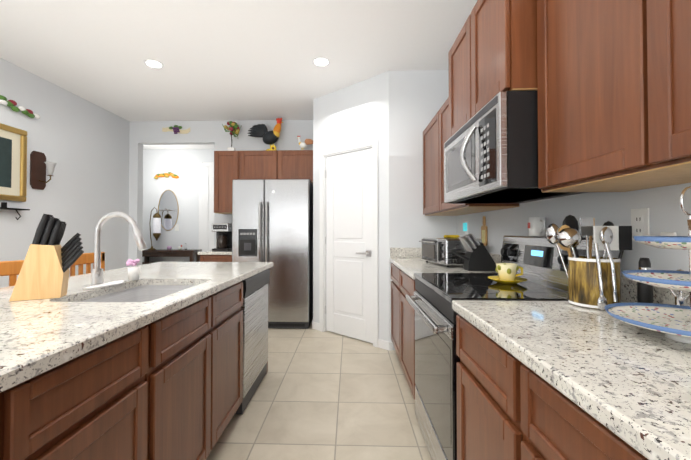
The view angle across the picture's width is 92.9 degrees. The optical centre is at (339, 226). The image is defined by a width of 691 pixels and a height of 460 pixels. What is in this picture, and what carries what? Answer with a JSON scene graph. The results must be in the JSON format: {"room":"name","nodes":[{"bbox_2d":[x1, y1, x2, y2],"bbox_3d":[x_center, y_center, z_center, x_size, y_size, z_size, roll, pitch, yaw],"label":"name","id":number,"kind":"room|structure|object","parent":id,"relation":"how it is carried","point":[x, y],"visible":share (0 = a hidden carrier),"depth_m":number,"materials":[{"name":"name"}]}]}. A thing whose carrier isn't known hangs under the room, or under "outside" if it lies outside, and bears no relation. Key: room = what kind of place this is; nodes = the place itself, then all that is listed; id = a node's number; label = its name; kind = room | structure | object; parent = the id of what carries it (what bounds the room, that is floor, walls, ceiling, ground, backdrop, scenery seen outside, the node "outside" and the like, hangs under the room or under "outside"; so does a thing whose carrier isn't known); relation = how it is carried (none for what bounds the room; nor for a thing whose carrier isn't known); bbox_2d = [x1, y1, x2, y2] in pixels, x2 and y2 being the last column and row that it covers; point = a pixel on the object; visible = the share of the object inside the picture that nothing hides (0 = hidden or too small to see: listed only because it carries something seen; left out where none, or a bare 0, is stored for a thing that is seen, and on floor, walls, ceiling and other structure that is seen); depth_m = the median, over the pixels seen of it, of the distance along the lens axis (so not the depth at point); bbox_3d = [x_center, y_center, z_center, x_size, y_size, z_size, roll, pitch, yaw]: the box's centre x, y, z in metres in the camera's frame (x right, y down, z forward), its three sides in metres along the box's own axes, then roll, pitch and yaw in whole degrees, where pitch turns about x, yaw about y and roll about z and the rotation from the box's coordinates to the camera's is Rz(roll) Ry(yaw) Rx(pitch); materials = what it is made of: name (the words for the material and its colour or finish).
{"room":"kitchen","nodes":[
{"label":"kitchen","id":0,"kind":"room"},
{"bbox_2d":[0,58,129,287],"bbox_3d":[-3.225,-0.204,0.133,0.100,2.740,9.420,0,-1,2],"label":"wall","id":1,"kind":"structure","parent":0,"point":[82,143],"depth_m":3.72,"materials":[{"name":"paint"}]},
{"bbox_2d":[0,123,26,201],"bbox_3d":[-3.076,-0.587,2.801,0.035,0.690,0.800,0,-1,2],"label":"picture frame","id":2,"kind":"object","parent":1,"relation":"attached to","point":[13,163],"visible":1,"depth_m":3.08,"materials":[{"name":"gold metal"}]},
{"bbox_2d":[0,202,29,219],"bbox_3d":[-3.043,-0.137,2.969,0.090,0.154,0.400,0,-1,2],"label":"shelf","id":3,"kind":"object","parent":1,"relation":"attached to","point":[3,205],"visible":0.98,"depth_m":3.00,"materials":[{"name":"black metal"}]},
{"bbox_2d":[0,95,39,118],"bbox_3d":[-3.058,-1.094,2.989,0.038,0.178,0.694,0,-1,2],"label":"wall decor","id":4,"kind":"object","parent":1,"relation":"attached to","point":[12,104],"visible":0.98,"depth_m":3.09,"materials":[{"name":"green plant"}]},
{"bbox_2d":[30,151,56,189],"bbox_3d":[-2.982,-0.564,3.333,0.190,0.380,0.150,0,-1,2],"label":"sconce","id":5,"kind":"object","parent":1,"relation":"attached to","point":[39,164],"visible":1,"depth_m":3.32,"materials":[{"name":"brown wood"}]},
{"bbox_2d":[142,149,214,264],"bbox_3d":[-2.885,-0.116,6.365,5.400,2.740,0.100,0,-1,2],"label":"wall","id":6,"kind":"structure","parent":0,"point":[183,164],"depth_m":6.33,"materials":[{"name":"paint"}]},
{"bbox_2d":[154,172,178,178],"bbox_3d":[-3.337,-0.971,6.310,0.486,0.138,0.038,0,-1,2],"label":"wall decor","id":7,"kind":"object","parent":6,"relation":"attached to","point":[167,175],"visible":0.96,"depth_m":6.30,"materials":[{"name":"gold metal"}]},
{"bbox_2d":[157,190,178,230],"bbox_3d":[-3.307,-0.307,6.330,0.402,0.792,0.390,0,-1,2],"label":"oval mirror","id":8,"kind":"object","parent":6,"relation":"attached to","point":[168,209],"visible":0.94,"depth_m":6.33,"materials":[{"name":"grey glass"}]},
{"bbox_2d":[199,162,213,248],"bbox_3d":[-2.222,0.013,6.283,0.970,2.480,0.020,0,-1,2],"label":"door frame","id":9,"kind":"structure","parent":6,"relation":"attached to","point":[201,164],"depth_m":6.30,"materials":[{"name":"white paint"}]},
{"bbox_2d":[202,166,213,250],"bbox_3d":[-2.218,0.046,6.270,0.820,2.388,0.035,0,-1,2],"label":"hall door","id":10,"kind":"structure","parent":6,"relation":"in","point":[208,209],"depth_m":6.27,"materials":[{"name":"white paint"}]},
{"bbox_2d":[128,120,312,266],"bbox_3d":[-1.615,-0.139,4.736,2.838,2.740,0.120,0,-1,2],"label":"wall","id":11,"kind":"structure","parent":0,"point":[142,133],"depth_m":4.71,"materials":[{"name":"paint"}]},
{"bbox_2d":[162,125,189,133],"bbox_3d":[-2.346,-1.381,4.696,0.400,0.132,0.036,0,-1,2],"label":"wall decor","id":12,"kind":"object","parent":11,"relation":"attached to","point":[176,128],"visible":1,"depth_m":4.70,"materials":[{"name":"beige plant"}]},
{"bbox_2d":[214,151,237,213],"bbox_3d":[-1.497,-0.587,4.502,0.341,0.822,0.347,0,-1,2],"label":"upper cabinet","id":13,"kind":"object","parent":11,"relation":"attached to","point":[229,166],"depth_m":4.34,"materials":[{"name":"brown wood"}]},
{"bbox_2d":[222,121,241,150],"bbox_3d":[-1.484,-1.218,4.507,0.236,0.439,0.191,0,-1,2],"label":"flower arrangement","id":14,"kind":"object","parent":13,"relation":"on","point":[233,128],"visible":0.98,"depth_m":4.47,"materials":[{"name":"multicoloured plant"}]},
{"bbox_2d":[238,150,281,178],"bbox_3d":[-1.039,-0.790,4.490,0.570,0.417,0.347,0,-1,2],"label":"upper cabinet","id":15,"kind":"object","parent":11,"relation":"attached to","point":[263,164],"depth_m":4.32,"materials":[{"name":"brown wood"}]},
{"bbox_2d":[282,150,312,184],"bbox_3d":[-0.593,-0.790,4.477,0.571,0.417,0.347,0,-1,2],"label":"upper cabinet","id":16,"kind":"object","parent":11,"relation":"attached to","point":[296,164],"depth_m":4.31,"materials":[{"name":"brown wood"}]},
{"bbox_2d":[297,136,312,149],"bbox_3d":[-0.466,-1.116,4.465,0.241,0.233,0.085,0,-1,2],"label":"rooster","id":17,"kind":"object","parent":16,"relation":"on","point":[305,143],"visible":0.88,"depth_m":4.45,"materials":[{"name":"white ceramic"}]},
{"bbox_2d":[0,0,476,148],"bbox_3d":[-2.250,-1.613,0.964,7.000,0.100,11.100,0,-1,2],"label":"ceiling","id":18,"kind":"structure","parent":0,"point":[226,60],"depth_m":2.84,"materials":[{"name":"paint"}]},
{"bbox_2d":[144,59,163,68],"bbox_3d":[-1.755,-1.529,3.099,0.169,0.006,0.169,0,-1,-4],"label":"recessed light","id":19,"kind":"object","parent":18,"relation":"in","point":[152,63],"depth_m":3.09,"materials":[{"name":"white paint"}]},
{"bbox_2d":[312,57,329,66],"bbox_3d":[-0.175,-1.530,3.061,0.169,0.006,0.169,0,-1,-19],"label":"recessed light","id":20,"kind":"object","parent":18,"relation":"in","point":[316,61],"depth_m":3.05,"materials":[{"name":"white paint"}]},
{"bbox_2d":[247,118,282,149],"bbox_3d":[-1.022,-1.242,4.503,0.502,0.486,0.177,0,-1,2],"label":"rooster","id":21,"kind":"object","parent":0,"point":[265,134],"visible":0.94,"depth_m":4.47,"materials":[{"name":"black ceramic"}]},
{"bbox_2d":[206,319,430,459],"bbox_3d":[-2.250,1.227,0.924,7.000,0.100,11.100,0,-1,2],"label":"floor","id":22,"kind":"structure","parent":0,"point":[320,395],"depth_m":2.15,"materials":[{"name":"tile"}]},
{"bbox_2d":[0,260,23,285],"bbox_3d":[-1.856,0.697,1.765,0.400,0.985,0.420,0,-1,30],"label":"bar stool","id":23,"kind":"object","parent":22,"relation":"on","point":[11,269],"visible":0.08,"depth_m":1.95,"materials":[{"name":"brown wood"}]},
{"bbox_2d":[70,252,104,275],"bbox_3d":[-1.849,0.708,2.590,0.400,0.985,0.420,0,-1,2],"label":"bar stool","id":24,"kind":"object","parent":22,"relation":"on","point":[87,259],"visible":0.21,"depth_m":2.60,"materials":[{"name":"brown wood"}]},
{"bbox_2d":[0,266,271,459],"bbox_3d":[-0.938,0.746,0.976,0.620,0.863,3.510,0,-1,2],"label":"kitchen island","id":25,"kind":"object","parent":22,"relation":"on","point":[148,365],"depth_m":1.01,"materials":[{"name":"brown wood"}]},
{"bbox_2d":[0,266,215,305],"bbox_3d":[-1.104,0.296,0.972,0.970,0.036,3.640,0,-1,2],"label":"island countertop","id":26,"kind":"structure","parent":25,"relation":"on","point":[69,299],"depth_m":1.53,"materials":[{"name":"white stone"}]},
{"bbox_2d":[9,214,83,300],"bbox_3d":[-1.151,0.116,1.311,0.222,0.330,0.085,0,-1,-26],"label":"knife block","id":27,"kind":"object","parent":26,"relation":"on","point":[49,261],"visible":1,"depth_m":1.27,"materials":[{"name":"brown wood"}]},
{"bbox_2d":[83,280,125,289],"bbox_3d":[-1.121,0.282,1.586,0.074,0.006,0.255,0,-1,2],"label":"cloth","id":28,"kind":"object","parent":26,"relation":"on","point":[112,283],"visible":0.96,"depth_m":1.57,"materials":[{"name":"white fabric"}]},
{"bbox_2d":[90,211,146,284],"bbox_3d":[-1.087,0.106,1.590,0.275,0.358,0.110,0,-1,2],"label":"faucet","id":29,"kind":"object","parent":26,"relation":"on","point":[97,275],"visible":0.94,"depth_m":1.61,"materials":[{"name":"silver metal"}]},
{"bbox_2d":[32,282,215,309],"bbox_3d":[-0.900,0.420,1.509,0.425,0.222,0.610,0,-1,2],"label":"sink","id":30,"kind":"object","parent":26,"relation":"in","point":[142,291],"depth_m":1.65,"materials":[{"name":"grey metal"}]},
{"bbox_2d":[126,259,140,280],"bbox_3d":[-1.106,0.232,1.754,0.072,0.112,0.059,0,-1,2],"label":"flower pot","id":31,"kind":"object","parent":26,"relation":"on","point":[134,272],"visible":1,"depth_m":1.74,"materials":[{"name":"white ceramic"}]},
{"bbox_2d":[236,269,269,413],"bbox_3d":[-0.873,0.757,2.360,0.590,0.840,0.606,0,-1,2],"label":"dishwasher","id":32,"kind":"object","parent":25,"relation":"in","point":[254,307],"visible":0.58,"depth_m":2.27,"materials":[{"name":"grey metal"}]},
{"bbox_2d":[142,249,201,263],"bbox_3d":[-3.192,0.845,6.121,1.100,0.810,0.340,0,-1,2],"label":"console table","id":33,"kind":"object","parent":22,"relation":"on","point":[146,254],"visible":0.42,"depth_m":5.99,"materials":[{"name":"brown wood"}]},
{"bbox_2d":[148,207,160,249],"bbox_3d":[-3.465,0.041,6.141,0.225,0.796,0.140,0,-1,2],"label":"lamp","id":34,"kind":"object","parent":33,"relation":"on","point":[156,225],"visible":1,"depth_m":6.10,"materials":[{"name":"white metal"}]},
{"bbox_2d":[197,250,231,261],"bbox_3d":[-1.521,0.726,4.364,0.488,1.000,0.586,0,-1,2],"label":"base cabinet","id":35,"kind":"object","parent":22,"relation":"on","point":[215,256],"visible":0.15,"depth_m":4.09,"materials":[{"name":"brown wood"}]},
{"bbox_2d":[212,223,231,250],"bbox_3d":[-1.554,0.145,4.378,0.231,0.360,0.234,0,-1,2],"label":"coffee maker","id":36,"kind":"object","parent":35,"relation":"on","point":[223,231],"visible":0.98,"depth_m":4.28,"materials":[{"name":"black plastic"}]},
{"bbox_2d":[232,179,312,328],"bbox_3d":[-0.815,0.326,4.216,0.920,1.779,0.798,0,-1,2],"label":"refrigerator","id":37,"kind":"object","parent":22,"relation":"on","point":[272,220],"visible":0.81,"depth_m":3.88,"materials":[{"name":"grey metal"}]},
{"bbox_2d":[391,263,396,347],"bbox_3d":[0.803,0.773,2.860,0.636,0.864,0.662,0,-1,2],"label":"base cabinet","id":38,"kind":"object","parent":22,"relation":"on","point":[393,266],"depth_m":3.05,"materials":[{"name":"brown wood"}]},
{"bbox_2d":[390,248,690,459],"bbox_3d":[0.749,0.250,1.247,0.647,0.136,3.901,0,-1,2],"label":"countertop","id":39,"kind":"structure","parent":38,"relation":"on","point":[629,384],"depth_m":0.69,"materials":[{"name":"stone"}]},
{"bbox_2d":[419,238,481,266],"bbox_3d":[0.847,0.197,2.585,0.324,0.205,0.462,0,-1,-7],"label":"toaster oven","id":40,"kind":"object","parent":39,"relation":"on","point":[439,250],"visible":0.79,"depth_m":2.37,"materials":[{"name":"silver metal"}]},
{"bbox_2d":[443,235,459,237],"bbox_3d":[0.858,0.080,2.525,0.138,0.024,0.072,0,-1,2],"label":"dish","id":41,"kind":"object","parent":40,"relation":"on","point":[451,236],"visible":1,"depth_m":2.53,"materials":[{"name":"yellow ceramic"}]},
{"bbox_2d":[453,233,495,270],"bbox_3d":[0.910,0.171,2.198,0.279,0.246,0.100,0,-1,2],"label":"knife block","id":42,"kind":"object","parent":39,"relation":"on","point":[477,257],"visible":1,"depth_m":2.15,"materials":[{"name":"black wood"}]},
{"bbox_2d":[546,215,631,309],"bbox_3d":[0.897,0.117,1.164,0.246,0.324,0.176,0,-1,2],"label":"utensil crock","id":43,"kind":"object","parent":39,"relation":"on","point":[594,282],"visible":0.98,"depth_m":1.14,"materials":[{"name":"gold ceramic"}]},
{"bbox_2d":[637,258,652,302],"bbox_3d":[0.985,0.190,1.060,0.038,0.176,0.038,0,-1,2],"label":"pepper mill","id":44,"kind":"object","parent":39,"relation":"on","point":[644,293],"visible":0.5,"depth_m":1.05,"materials":[{"name":"plastic"}]},
{"bbox_2d":[604,186,690,343],"bbox_3d":[0.852,0.088,0.795,0.332,0.371,0.332,0,-1,2],"label":"tiered stand","id":45,"kind":"object","parent":39,"relation":"on","point":[671,322],"visible":1,"depth_m":0.82,"materials":[{"name":"white ceramic"}]},
{"bbox_2d":[669,269,688,305],"bbox_3d":[0.997,0.201,0.959,0.025,0.151,0.107,0,-1,2],"label":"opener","id":46,"kind":"object","parent":39,"relation":"on","point":[681,299],"visible":0.23,"depth_m":0.95,"materials":[{"name":"silver metal"}]},
{"bbox_2d":[395,267,415,399],"bbox_3d":[0.787,0.766,2.339,0.636,0.864,0.657,0,-1,2],"label":"base cabinet","id":47,"kind":"object","parent":22,"relation":"on","point":[404,284],"depth_m":2.39,"materials":[{"name":"brown wood"}]},
{"bbox_2d":[456,315,494,459],"bbox_3d":[0.745,0.746,0.963,0.636,0.864,0.530,0,-1,2],"label":"base cabinet","id":48,"kind":"object","parent":22,"relation":"on","point":[475,350],"depth_m":1.06,"materials":[{"name":"brown wood"}]},
{"bbox_2d":[406,236,618,459],"bbox_3d":[0.724,0.609,1.622,0.684,1.115,0.758,0,-1,2],"label":"range","id":49,"kind":"object","parent":22,"relation":"on","point":[536,258],"visible":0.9,"depth_m":1.51,"materials":[{"name":"grey metal"}]},
{"bbox_2d":[488,263,526,283],"bbox_3d":[0.822,0.232,1.615,0.175,0.094,0.175,0,-1,2],"label":"cup","id":50,"kind":"object","parent":49,"relation":"on","point":[507,274],"visible":1,"depth_m":1.58,"materials":[{"name":"yellow ceramic"}]},
{"bbox_2d":[528,217,545,235],"bbox_3d":[1.031,0.003,1.706,0.080,0.098,0.111,0,-1,2],"label":"mug","id":51,"kind":"object","parent":49,"relation":"on","point":[536,226],"visible":1,"depth_m":1.69,"materials":[{"name":"ceramic"}]},
{"bbox_2d":[495,342,647,459],"bbox_3d":[0.732,0.740,0.536,0.636,0.864,0.600,0,-1,2],"label":"base cabinet","id":52,"kind":"object","parent":22,"relation":"on","point":[510,406],"depth_m":0.69,"materials":[{"name":"brown wood"}]},
{"bbox_2d":[313,71,388,340],"bbox_3d":[0.114,-0.155,3.608,1.071,2.740,0.100,-1,-1,42],"label":"wall","id":53,"kind":"structure","parent":0,"point":[358,112],"depth_m":3.45,"materials":[{"name":"paint"}]},
{"bbox_2d":[312,320,316,328],"bbox_3d":[-0.311,1.181,4.219,0.024,0.085,0.797,0,-1,2],"label":"baseboard","id":54,"kind":"structure","parent":53,"relation":"attached to","point":[314,324],"depth_m":3.88,"materials":[{"name":"white paint"}]},
{"bbox_2d":[319,138,378,347],"bbox_3d":[0.107,0.169,3.597,0.824,2.092,0.118,-1,-1,42],"label":"door frame","id":55,"kind":"structure","parent":53,"relation":"attached to","point":[324,154],"depth_m":3.57,"materials":[{"name":"white paint"}]},
{"bbox_2d":[325,148,372,342],"bbox_3d":[0.100,0.199,3.588,0.558,2.008,0.478,0,-1,2],"label":"pantry door","id":56,"kind":"structure","parent":53,"relation":"in","point":[349,246],"depth_m":3.57,"materials":[{"name":"white paint"}]},
{"bbox_2d":[389,70,456,349],"bbox_3d":[0.810,-0.160,3.256,0.654,2.740,0.100,0,-1,2],"label":"wall","id":57,"kind":"structure","parent":0,"point":[418,99],"depth_m":3.22,"materials":[{"name":"paint"}]},
{"bbox_2d":[481,216,487,245],"bbox_3d":[1.103,0.037,2.509,0.013,0.225,0.090,0,-1,2],"label":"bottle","id":58,"kind":"object","parent":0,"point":[484,234],"visible":0.88,"depth_m":2.50,"materials":[{"name":"beige wood"}]},
{"bbox_2d":[457,183,690,273],"bbox_3d":[1.089,-0.205,0.042,0.100,2.740,9.500,0,-1,2],"label":"wall","id":59,"kind":"structure","parent":0,"point":[666,212],"depth_m":1.29,"materials":[{"name":"paint"}]},
{"bbox_2d":[423,116,434,215],"bbox_3d":[0.960,-0.523,2.875,0.325,0.826,0.658,0,-1,2],"label":"upper cabinet","id":60,"kind":"object","parent":59,"relation":"attached to","point":[429,132],"depth_m":2.96,"materials":[{"name":"brown wood"}]},
{"bbox_2d":[443,27,462,143],"bbox_3d":[0.874,-0.801,1.797,0.430,0.559,0.442,0,-1,2],"label":"upper cabinet","id":61,"kind":"object","parent":59,"relation":"attached to","point":[453,106],"depth_m":1.91,"materials":[{"name":"brown wood"}]},
{"bbox_2d":[463,221,467,233],"bbox_3d":[1.111,0.015,2.910,0.030,0.116,0.072,0,-1,2],"label":"outlet","id":62,"kind":"object","parent":59,"relation":"attached to","point":[465,226],"visible":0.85,"depth_m":2.88,"materials":[{"name":"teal plastic"}]},
{"bbox_2d":[435,105,518,215],"bbox_3d":[0.943,-0.530,2.342,0.325,0.826,0.657,0,-1,2],"label":"upper cabinet","id":63,"kind":"object","parent":59,"relation":"attached to","point":[441,208],"depth_m":2.55,"materials":[{"name":"brown wood"}]},
{"bbox_2d":[463,0,534,124],"bbox_3d":[0.864,-0.806,1.479,0.430,0.559,0.442,0,-1,2],"label":"upper cabinet","id":64,"kind":"object","parent":59,"relation":"attached to","point":[496,33],"depth_m":1.38,"materials":[{"name":"brown wood"}]},
{"bbox_2d":[444,90,587,203],"bbox_3d":[0.820,-0.330,1.633,0.524,0.373,0.752,0,-1,2],"label":"microwave","id":65,"kind":"object","parent":64,"relation":"attached to","point":[491,151],"visible":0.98,"depth_m":1.34,"materials":[{"name":"silver metal"}]},
{"bbox_2d":[531,0,690,191],"bbox_3d":[0.902,-0.549,0.990,0.325,0.826,0.524,0,-1,2],"label":"upper cabinet","id":66,"kind":"object","parent":59,"relation":"attached to","point":[609,81],"depth_m":1.06,"materials":[{"name":"brown wood"}]},
{"bbox_2d":[631,208,649,240],"bbox_3d":[1.069,-0.004,1.170,0.008,0.116,0.072,0,-1,2],"label":"electrical outlet","id":67,"kind":"object","parent":59,"relation":"attached to","point":[640,224],"visible":0.9,"depth_m":1.17,"materials":[{"name":"white plastic"}]},
{"bbox_2d":[611,0,690,179],"bbox_3d":[0.889,-0.555,0.555,0.325,0.826,0.594,0,-1,2],"label":"upper cabinet","id":68,"kind":"object","parent":59,"relation":"attached to","point":[651,39],"depth_m":0.78,"materials":[{"name":"brown wood"}]},
{"bbox_2d":[638,232,676,235],"bbox_3d":[1.019,0.044,1.061,0.096,0.050,0.050,0,-1,2],"label":"paper towel holder","id":69,"kind":"object","parent":59,"relation":"attached to","point":[668,233],"visible":0.25,"depth_m":1.06,"materials":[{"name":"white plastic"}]}
]}

